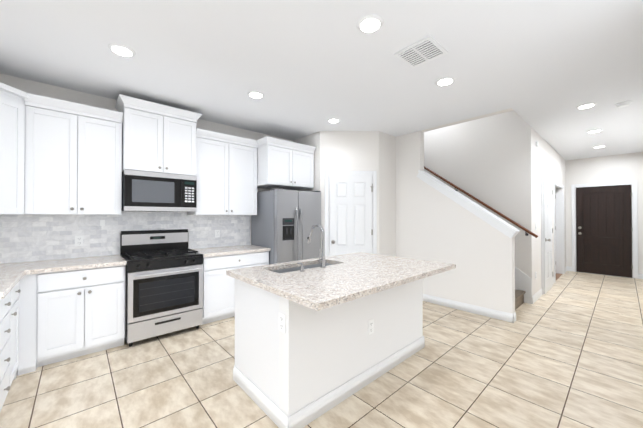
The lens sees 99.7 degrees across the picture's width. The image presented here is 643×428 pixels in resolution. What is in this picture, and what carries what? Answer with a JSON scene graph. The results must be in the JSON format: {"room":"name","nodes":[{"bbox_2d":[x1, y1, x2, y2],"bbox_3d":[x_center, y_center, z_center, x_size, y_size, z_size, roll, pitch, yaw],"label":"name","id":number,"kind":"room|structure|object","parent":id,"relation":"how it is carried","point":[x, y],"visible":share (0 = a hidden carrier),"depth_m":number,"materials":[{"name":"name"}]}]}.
{"room":"kitchen","nodes":[
{"label":"kitchen","id":0,"kind":"room"},
{"bbox_2d":[0,271,642,427],"bbox_3d":[0.769,1.460,3.224,13.500,0.100,4.955,0,-1,-42],"label":"floor","id":1,"kind":"structure","parent":0,"point":[565,350],"depth_m":2.30,"materials":[{"name":"tile"}]},
{"bbox_2d":[0,299,15,411],"bbox_3d":[-2.402,0.960,1.657,0.619,0.876,0.507,0,-1,-42],"label":"base cabinet","id":2,"kind":"object","parent":1,"relation":"on","point":[7,306],"depth_m":1.90,"materials":[{"name":"white wood"}]},
{"bbox_2d":[16,299,19,375],"bbox_3d":[-2.670,0.962,1.953,0.617,0.876,0.430,0,-1,-42],"label":"base cabinet","id":3,"kind":"object","parent":1,"relation":"on","point":[17,300],"depth_m":2.28,"materials":[{"name":"white wood"}]},
{"bbox_2d":[20,295,31,374],"bbox_3d":[-3.010,0.965,2.332,0.617,0.876,0.727,0,-1,-42],"label":"base cabinet","id":4,"kind":"object","parent":1,"relation":"on","point":[25,300],"depth_m":2.38,"materials":[{"name":"white wood"}]},
{"bbox_2d":[32,283,124,371],"bbox_3d":[-2.505,0.970,2.860,0.650,0.876,0.618,0,-1,-42],"label":"base cabinet","id":5,"kind":"object","parent":1,"relation":"on","point":[55,311],"depth_m":2.60,"materials":[{"name":"white wood"}]},
{"bbox_2d":[0,255,126,298],"bbox_3d":[-2.457,0.507,2.279,1.368,0.040,1.554,0,-1,-42],"label":"countertop","id":6,"kind":"structure","parent":5,"relation":"on","point":[36,277],"depth_m":2.56,"materials":[{"name":"beige stone"}]},
{"bbox_2d":[120,229,202,346],"bbox_3d":[-1.932,0.808,3.291,0.764,1.202,0.726,0,-1,-42],"label":"range","id":7,"kind":"object","parent":1,"relation":"on","point":[164,283],"visible":1,"depth_m":3.10,"materials":[{"name":"silver metal"}]},
{"bbox_2d":[192,245,270,324],"bbox_3d":[-1.321,0.958,3.908,0.958,0.915,0.647,0,-1,-42],"label":"base cabinet","id":8,"kind":"object","parent":1,"relation":"on","point":[218,293],"visible":0.56,"depth_m":3.57,"materials":[{"name":"white wood"}]},
{"bbox_2d":[251,188,320,263],"bbox_3d":[-0.554,0.522,4.422,0.845,1.795,0.856,0,-1,-42],"label":"fridge","id":9,"kind":"object","parent":1,"relation":"on","point":[283,221],"visible":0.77,"depth_m":4.10,"materials":[{"name":"grey metal"}]},
{"bbox_2d":[230,276,424,427],"bbox_3d":[0.154,0.968,2.603,1.748,0.876,0.857,0,-1,-42],"label":"kitchen island","id":10,"kind":"object","parent":1,"relation":"on","point":[324,353],"depth_m":2.02,"materials":[{"name":"white"}]},
{"bbox_2d":[279,312,285,332],"bbox_3d":[-0.259,0.709,1.771,0.008,0.116,0.072,0,-1,-42],"label":"outlet","id":11,"kind":"object","parent":10,"relation":"attached to","point":[282,322],"visible":1,"depth_m":1.76,"materials":[{"name":"white plastic"}]},
{"bbox_2d":[226,268,353,311],"bbox_3d":[-0.321,0.505,1.995,0.275,0.040,1.204,0,-1,-42],"label":"island countertop","id":12,"kind":"structure","parent":10,"relation":"on","point":[306,293],"depth_m":1.79,"materials":[{"name":"beige stone"}]},
{"bbox_2d":[254,257,417,299],"bbox_3d":[0.071,0.508,2.348,0.780,0.040,1.204,0,-1,-42],"label":"island countertop","id":13,"kind":"structure","parent":10,"relation":"on","point":[358,279],"depth_m":2.11,"materials":[{"name":"beige stone"}]},
{"bbox_2d":[270,260,329,271],"bbox_3d":[-0.155,0.625,2.598,0.792,0.215,0.321,0,-1,-42],"label":"sink","id":14,"kind":"object","parent":13,"relation":"in","point":[293,267],"depth_m":2.70,"materials":[{"name":"silver metal"}]},
{"bbox_2d":[297,262,304,271],"bbox_3d":[-0.178,0.451,2.319,0.044,0.072,0.087,0,-1,-42],"label":"soap dispenser","id":15,"kind":"object","parent":13,"relation":"on","point":[302,269],"visible":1,"depth_m":2.29,"materials":[{"name":"silver metal"}]},
{"bbox_2d":[307,224,325,267],"bbox_3d":[-0.063,0.290,2.546,0.084,0.398,0.261,0,-1,-42],"label":"faucet","id":16,"kind":"object","parent":13,"relation":"on","point":[322,260],"visible":1,"depth_m":2.47,"materials":[{"name":"silver metal"}]},
{"bbox_2d":[368,319,373,334],"bbox_3d":[0.416,0.948,2.275,0.072,0.116,0.008,0,-1,-42],"label":"outlet","id":17,"kind":"object","parent":10,"relation":"attached to","point":[370,326],"visible":1,"depth_m":2.27,"materials":[{"name":"white plastic"}]},
{"bbox_2d":[325,252,455,279],"bbox_3d":[0.638,0.512,2.858,0.745,0.040,1.204,0,-1,-42],"label":"island countertop","id":18,"kind":"structure","parent":10,"relation":"on","point":[421,268],"depth_m":2.69,"materials":[{"name":"beige stone"}]},
{"bbox_2d":[515,289,525,309],"bbox_3d":[1.863,0.285,5.147,0.982,2.280,3.070,0,-1,-42],"label":"stairs","id":19,"kind":"structure","parent":1,"relation":"on","point":[519,297],"depth_m":4.19,"materials":[{"name":"brown wood"}]},
{"bbox_2d":[0,73,642,313],"bbox_3d":[0.769,-0.740,3.242,13.240,4.300,4.695,0,-1,-42],"label":"wall","id":20,"kind":"structure","parent":0,"point":[500,161],"depth_m":4.52,"materials":[{"name":"white paint"}]},
{"bbox_2d":[0,82,35,214],"bbox_3d":[-3.031,-0.546,2.403,0.666,1.100,0.612,0,-1,-42],"label":"upper cabinet","id":21,"kind":"object","parent":20,"relation":"attached to","point":[17,107],"depth_m":2.50,"materials":[{"name":"white wood"}]},
{"bbox_2d":[36,95,87,214],"bbox_3d":[-2.761,-0.559,2.798,0.483,1.132,0.386,0,-1,-42],"label":"upper cabinet","id":22,"kind":"object","parent":20,"relation":"attached to","point":[60,157],"depth_m":2.74,"materials":[{"name":"white wood"}]},
{"bbox_2d":[88,106,122,214],"bbox_3d":[-2.528,-0.557,3.047,0.436,1.132,0.328,0,-1,-42],"label":"upper cabinet","id":23,"kind":"object","parent":20,"relation":"attached to","point":[104,172],"depth_m":2.97,"materials":[{"name":"white wood"}]},
{"bbox_2d":[0,211,249,263],"bbox_3d":[-2.330,0.260,3.436,3.102,0.584,0.008,0,-1,-42],"label":"tile backsplash","id":24,"kind":"structure","parent":20,"relation":"attached to","point":[25,238],"depth_m":3.16,"materials":[{"name":"tile"}]},
{"bbox_2d":[75,236,82,245],"bbox_3d":[-2.733,0.304,3.059,0.072,0.116,0.008,0,-1,-42],"label":"outlet","id":25,"kind":"object","parent":24,"relation":"attached to","point":[78,240],"visible":1,"depth_m":3.06,"materials":[{"name":"white plastic"}]},
{"bbox_2d":[100,220,104,225],"bbox_3d":[-2.580,0.105,3.197,0.045,0.070,0.012,0,-1,-42],"label":"switch","id":26,"kind":"object","parent":24,"relation":"attached to","point":[102,222],"visible":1,"depth_m":3.19,"materials":[{"name":"white plastic"}]},
{"bbox_2d":[215,230,219,237],"bbox_3d":[-1.574,0.297,4.103,0.072,0.116,0.008,0,-1,-42],"label":"outlet","id":27,"kind":"object","parent":24,"relation":"attached to","point":[217,233],"visible":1,"depth_m":4.10,"materials":[{"name":"white plastic"}]},
{"bbox_2d":[120,98,171,173],"bbox_3d":[-2.170,-0.892,3.321,0.444,0.797,0.403,0,-1,-42],"label":"upper cabinet","id":28,"kind":"object","parent":20,"relation":"attached to","point":[145,127],"depth_m":3.16,"materials":[{"name":"white wood"}]},
{"bbox_2d":[122,169,196,211],"bbox_3d":[-2.039,-0.262,3.414,0.762,0.457,0.412,0,-1,-42],"label":"microwave","id":29,"kind":"object","parent":28,"relation":"attached to","point":[152,191],"visible":0.98,"depth_m":3.23,"materials":[{"name":"grey metal"}]},
{"bbox_2d":[172,110,199,177],"bbox_3d":[-1.928,-0.891,3.539,0.444,0.797,0.403,0,-1,-42],"label":"upper cabinet","id":30,"kind":"object","parent":20,"relation":"attached to","point":[185,134],"depth_m":3.45,"materials":[{"name":"white wood"}]},
{"bbox_2d":[188,130,235,214],"bbox_3d":[-1.591,-0.550,3.890,0.517,1.132,0.328,0,-1,-42],"label":"upper cabinet","id":31,"kind":"object","parent":20,"relation":"attached to","point":[216,184],"depth_m":3.79,"materials":[{"name":"white wood"}]},
{"bbox_2d":[236,138,259,214],"bbox_3d":[-1.295,-0.548,4.157,0.518,1.132,0.328,0,-1,-42],"label":"upper cabinet","id":32,"kind":"object","parent":20,"relation":"attached to","point":[246,188],"depth_m":4.08,"materials":[{"name":"white wood"}]},
{"bbox_2d":[256,138,295,189],"bbox_3d":[-0.811,-0.776,4.398,0.507,0.672,0.618,0,-1,-42],"label":"upper cabinet","id":33,"kind":"object","parent":20,"relation":"attached to","point":[275,159],"depth_m":4.16,"materials":[{"name":"white wood"}]},
{"bbox_2d":[292,143,315,189],"bbox_3d":[-0.523,-0.774,4.658,0.507,0.672,0.618,0,-1,-42],"label":"upper cabinet","id":34,"kind":"object","parent":20,"relation":"attached to","point":[304,154],"depth_m":4.48,"materials":[{"name":"white wood"}]},
{"bbox_2d":[329,175,372,255],"bbox_3d":[0.483,0.387,4.471,0.562,2.054,0.519,0,-1,-42],"label":"pantry door","id":35,"kind":"structure","parent":20,"relation":"in","point":[350,215],"depth_m":4.47,"materials":[{"name":"white wood"}]},
{"bbox_2d":[424,166,537,237],"bbox_3d":[2.333,-0.724,5.328,0.082,2.212,3.050,0,-1,-42],"label":"handrail","id":36,"kind":"object","parent":20,"relation":"attached to","point":[489,207],"visible":0.62,"depth_m":4.70,"materials":[{"name":"brown wood"}]},
{"bbox_2d":[325,170,642,322],"bbox_3d":[0.770,0.038,3.235,13.000,2.744,4.453,0,-1,-42],"label":"trim","id":37,"kind":"structure","parent":20,"relation":"attached to","point":[523,281],"depth_m":4.49,"materials":[{"name":"white wood"}]},
{"bbox_2d":[543,179,552,293],"bbox_3d":[4.253,0.396,5.050,0.766,2.044,0.110,0,-1,-42],"label":"hall door","id":38,"kind":"structure","parent":20,"relation":"in","point":[547,239],"depth_m":4.99,"materials":[{"name":"white wood"}]},
{"bbox_2d":[555,195,555,257],"bbox_3d":[5.386,0.415,6.858,0.050,2.034,0.826,0,-1,-42],"label":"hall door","id":39,"kind":"structure","parent":20,"relation":"in","point":[555,234],"depth_m":6.56,"materials":[{"name":"white wood"}]},
{"bbox_2d":[576,185,632,277],"bbox_3d":[6.609,0.389,6.374,0.112,2.090,0.918,0,-1,-42],"label":"front door","id":40,"kind":"structure","parent":20,"relation":"in","point":[603,230],"depth_m":6.37,"materials":[{"name":"brown wood"}]},
{"bbox_2d":[0,0,642,159],"bbox_3d":[0.769,-2.190,3.253,13.240,1.600,4.695,0,-1,-42],"label":"ceiling","id":41,"kind":"structure","parent":0,"point":[543,69],"depth_m":2.48,"materials":[{"name":"white paint"}]},
{"bbox_2d":[108,43,135,56],"bbox_3d":[-1.700,-1.390,2.313,0.196,0.013,0.196,0,-1,-42],"label":"recessed light","id":42,"kind":"object","parent":41,"relation":"in","point":[121,50],"visible":1,"depth_m":2.30,"materials":[{"name":"white"}]},
{"bbox_2d":[247,91,263,97],"bbox_3d":[-0.763,-1.384,3.156,0.196,0.013,0.196,0,-1,-42],"label":"recessed light","id":43,"kind":"object","parent":41,"relation":"in","point":[255,94],"visible":1,"depth_m":3.13,"materials":[{"name":"white glass"}]},
{"bbox_2d":[327,118,339,122],"bbox_3d":[0.181,-1.377,4.005,0.196,0.013,0.196,0,-1,-42],"label":"recessed light","id":44,"kind":"object","parent":41,"relation":"in","point":[333,120],"visible":1,"depth_m":3.98,"materials":[{"name":"white glass"}]},
{"bbox_2d":[357,14,383,32],"bbox_3d":[0.358,-1.393,1.999,0.196,0.013,0.196,0,-1,-42],"label":"recessed light","id":45,"kind":"object","parent":41,"relation":"in","point":[371,23],"visible":1,"depth_m":1.98,"materials":[{"name":"white glass"}]},
{"bbox_2d":[394,35,447,68],"bbox_3d":[0.862,-1.388,2.351,0.330,0.018,0.330,0,-1,-42],"label":"ceiling vent","id":46,"kind":"object","parent":41,"relation":"in","point":[429,48],"visible":1,"depth_m":2.33,"materials":[{"name":"white metal"}]},
{"bbox_2d":[435,76,454,85],"bbox_3d":[1.295,-1.386,2.842,0.196,0.013,0.196,0,-1,-42],"label":"recessed light","id":47,"kind":"object","parent":41,"relation":"in","point":[446,80],"visible":1,"depth_m":2.83,"materials":[{"name":"white"}]},
{"bbox_2d":[576,102,596,108],"bbox_3d":[3.389,-1.381,3.475,0.196,0.013,0.196,0,-1,-42],"label":"recessed light","id":48,"kind":"object","parent":41,"relation":"in","point":[586,105],"visible":0.98,"depth_m":3.45,"materials":[{"name":"white"}]},
{"bbox_2d":[587,129,602,132],"bbox_3d":[4.533,-1.373,4.505,0.196,0.013,0.196,0,-1,-42],"label":"recessed light","id":49,"kind":"object","parent":41,"relation":"in","point":[594,131],"visible":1,"depth_m":4.49,"materials":[{"name":"white"}]},
{"bbox_2d":[615,101,631,107],"bbox_3d":[3.788,-1.371,3.404,0.144,0.034,0.144,0,-1,-42],"label":"smoke detector","id":50,"kind":"object","parent":41,"relation":"attached to","point":[623,104],"visible":0.98,"depth_m":3.38,"materials":[{"name":"white plastic"}]}
]}

